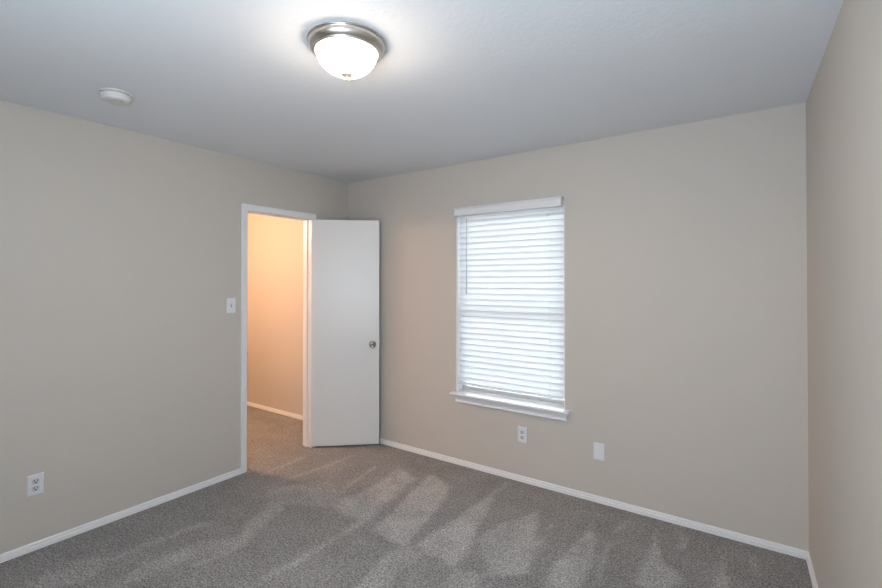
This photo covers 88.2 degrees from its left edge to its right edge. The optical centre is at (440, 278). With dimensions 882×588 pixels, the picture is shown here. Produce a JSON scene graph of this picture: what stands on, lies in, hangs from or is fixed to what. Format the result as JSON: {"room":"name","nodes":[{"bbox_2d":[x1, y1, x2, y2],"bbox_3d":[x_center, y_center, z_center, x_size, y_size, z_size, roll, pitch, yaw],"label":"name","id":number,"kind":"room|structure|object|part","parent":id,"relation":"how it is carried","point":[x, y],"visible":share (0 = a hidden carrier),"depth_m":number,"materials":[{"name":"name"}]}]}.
{"room":"empty bedroom","nodes":[
{"label":"empty bedroom","id":0,"kind":"room"},
{"bbox_2d":[0,100,347,553],"bbox_3d":[-2.078,0.279,2.841,0.098,2.440,3.950,0,-1,35],"label":"wall","id":1,"kind":"structure","parent":0,"point":[120,249],"depth_m":2.83,"materials":[{"name":"paint"}]},
{"bbox_2d":[27,472,43,496],"bbox_3d":[-2.238,1.141,2.513,0.008,0.114,0.070,0,-1,35],"label":"wall outlet","id":2,"kind":"object","parent":1,"relation":"attached to","point":[35,483],"visible":1,"depth_m":2.51,"materials":[{"name":"white plastic"}]},
{"bbox_2d":[32,485,39,491],"bbox_3d":[-2.236,1.160,2.511,0.002,0.028,0.034,0,-1,35],"label":"receptacle","id":3,"kind":"object","parent":2,"relation":"attached to","point":[35,488],"depth_m":2.51,"materials":[{"name":"grey plastic"}]},
{"bbox_2d":[32,478,39,484],"bbox_3d":[-2.236,1.121,2.511,0.002,0.028,0.034,0,-1,35],"label":"receptacle","id":4,"kind":"object","parent":2,"relation":"attached to","point":[35,481],"depth_m":2.51,"materials":[{"name":"grey plastic"}]},
{"bbox_2d":[0,468,240,562],"bbox_3d":[-2.352,1.474,2.342,0.014,0.042,2.834,0,-1,35],"label":"baseboard","id":5,"kind":"structure","parent":1,"relation":"attached to","point":[28,548],"depth_m":2.79,"materials":[{"name":"white paint"}]},
{"bbox_2d":[227,298,235,312],"bbox_3d":[-1.585,0.206,3.446,0.019,0.114,0.070,0,-1,35],"label":"light switch","id":6,"kind":"object","parent":1,"relation":"attached to","point":[231,302],"visible":1,"depth_m":3.45,"materials":[{"name":"white plastic"}]},
{"bbox_2d":[240,203,380,473],"bbox_3d":[-1.155,0.465,3.969,1.225,2.087,0.417,0,-1,-30],"label":"door","id":7,"kind":"structure","parent":1,"relation":"in","point":[341,343],"depth_m":4.08,"materials":[{"name":"white paint"}]},
{"bbox_3d":[-1.335,0.464,3.805,0.016,2.087,0.716,0,-1,35],"label":"casing","id":8,"kind":"part","parent":7,"relation":"part of","materials":[{"name":"white paint"}]},
{"bbox_3d":[-1.428,0.464,3.870,0.016,2.087,0.716,0,-1,35],"label":"casing","id":9,"kind":"part","parent":7,"relation":"part of","materials":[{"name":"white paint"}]},
{"bbox_3d":[-0.616,0.595,4.082,0.064,0.064,0.062,0,0,-7],"label":"knob","id":10,"kind":"part","parent":7,"relation":"part of","materials":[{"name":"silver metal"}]},
{"bbox_2d":[247,213,302,415],"bbox_3d":[-1.831,0.299,5.203,2.202,2.440,0.115,0,-1,35],"label":"wall","id":11,"kind":"structure","parent":0,"point":[275,244],"depth_m":5.17,"materials":[{"name":"paint"}]},
{"bbox_2d":[247,401,302,419],"bbox_3d":[-1.868,1.498,5.140,2.202,0.042,0.014,0,-1,35],"label":"baseboard","id":12,"kind":"structure","parent":11,"relation":"attached to","point":[251,404],"depth_m":5.13,"materials":[{"name":"white paint"}]},
{"bbox_2d":[0,405,812,587],"bbox_3d":[-1.437,1.520,2.353,6.300,0.050,4.400,0,-1,35],"label":"floor","id":13,"kind":"structure","parent":0,"point":[379,515],"depth_m":2.60,"materials":[{"name":"carpet"}]},
{"bbox_2d":[0,0,843,182],"bbox_3d":[-1.437,-0.995,2.374,6.300,0.100,4.400,0,-1,35],"label":"ceiling","id":14,"kind":"structure","parent":0,"point":[453,82],"depth_m":2.09,"materials":[{"name":"paint"}]},
{"bbox_2d":[99,87,132,105],"bbox_3d":[-1.659,-0.920,2.323,0.140,0.050,0.140,0,-1,35],"label":"smoke detector","id":15,"kind":"object","parent":14,"relation":"attached to","point":[113,96],"visible":1,"depth_m":2.29,"materials":[{"name":"grey plastic"}]},
{"bbox_3d":[-1.659,-0.940,2.323,0.140,0.010,0.140,0,-1,35],"label":"mounting plate","id":16,"kind":"part","parent":15,"relation":"part of","materials":[{"name":"grey plastic"}]},
{"bbox_2d":[306,21,385,81],"bbox_3d":[-0.379,-0.871,1.834,0.314,0.157,0.314,0,-1,35],"label":"ceiling light","id":17,"kind":"object","parent":14,"relation":"attached to","point":[347,50],"visible":1,"depth_m":1.75,"materials":[{"name":"white glass"}]},
{"bbox_2d":[348,102,808,550],"bbox_3d":[0.697,0.284,3.409,3.998,2.440,0.160,0,-1,35],"label":"wall","id":18,"kind":"structure","parent":0,"point":[686,344],"depth_m":2.87,"materials":[{"name":"paint"}]},
{"bbox_2d":[449,201,571,420],"bbox_3d":[0.529,0.229,3.485,0.984,1.538,0.210,0,-1,35],"label":"window","id":19,"kind":"structure","parent":18,"relation":"in","point":[538,406],"depth_m":3.49,"materials":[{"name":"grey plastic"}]},
{"bbox_2d":[454,196,563,399],"bbox_3d":[0.500,0.155,3.449,0.892,1.440,0.118,0,-1,35],"label":"window blind","id":20,"kind":"object","parent":19,"relation":"attached to","point":[511,266],"visible":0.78,"depth_m":3.45,"materials":[{"name":"white plastic"}]},
{"bbox_3d":[0.239,0.194,3.671,0.002,1.365,0.033,0,-1,35],"label":"ladder cord","id":21,"kind":"part","parent":20,"relation":"part of","materials":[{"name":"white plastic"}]},
{"bbox_3d":[0.513,0.853,3.474,0.879,0.013,0.050,0,-1,35],"label":"rail","id":22,"kind":"part","parent":20,"relation":"part of","materials":[{"name":"plastic"}]},
{"bbox_3d":[0.511,0.930,3.453,0.984,0.018,0.148,0,-1,35],"label":"sill","id":23,"kind":"part","parent":19,"relation":"part of","materials":[{"name":"white wood"}]},
{"bbox_3d":[0.557,0.574,3.537,0.881,0.673,0.024,0,-1,35],"label":"sash","id":24,"kind":"part","parent":19,"relation":"part of","materials":[{"name":"grey plastic"}]},
{"bbox_3d":[0.572,-0.132,3.564,0.881,0.791,0.024,0,-1,35],"label":"sash","id":25,"kind":"part","parent":19,"relation":"part of","materials":[{"name":"grey plastic"}]},
{"bbox_2d":[518,426,526,442],"bbox_3d":[0.601,1.158,3.367,0.070,0.114,0.008,0,-1,35],"label":"wall outlet","id":26,"kind":"object","parent":18,"relation":"attached to","point":[522,431],"visible":1,"depth_m":3.36,"materials":[{"name":"white plastic"}]},
{"bbox_2d":[379,438,808,559],"bbox_3d":[0.521,1.483,3.416,3.495,0.042,0.014,0,-1,35],"label":"baseboard","id":27,"kind":"structure","parent":18,"relation":"attached to","point":[747,539],"depth_m":2.96,"materials":[{"name":"white paint"}]},
{"bbox_2d":[594,442,603,460],"bbox_3d":[1.058,1.161,3.049,0.070,0.114,0.007,0,-1,35],"label":"blank wall plate","id":28,"kind":"object","parent":18,"relation":"attached to","point":[598,447],"visible":1,"depth_m":3.05,"materials":[{"name":"white plastic"}]},
{"bbox_2d":[806,0,881,587],"bbox_3d":[0.925,0.262,0.744,0.120,2.440,3.955,0,-1,33],"label":"wall","id":29,"kind":"structure","parent":0,"point":[844,101],"depth_m":1.55,"materials":[{"name":"paint"}]},
{"bbox_2d":[806,552,817,587],"bbox_3d":[0.870,1.461,0.772,0.014,0.042,3.952,0,-1,33],"label":"baseboard","id":30,"kind":"structure","parent":29,"relation":"attached to","point":[808,559],"depth_m":2.27,"materials":[{"name":"white paint"}]}
]}

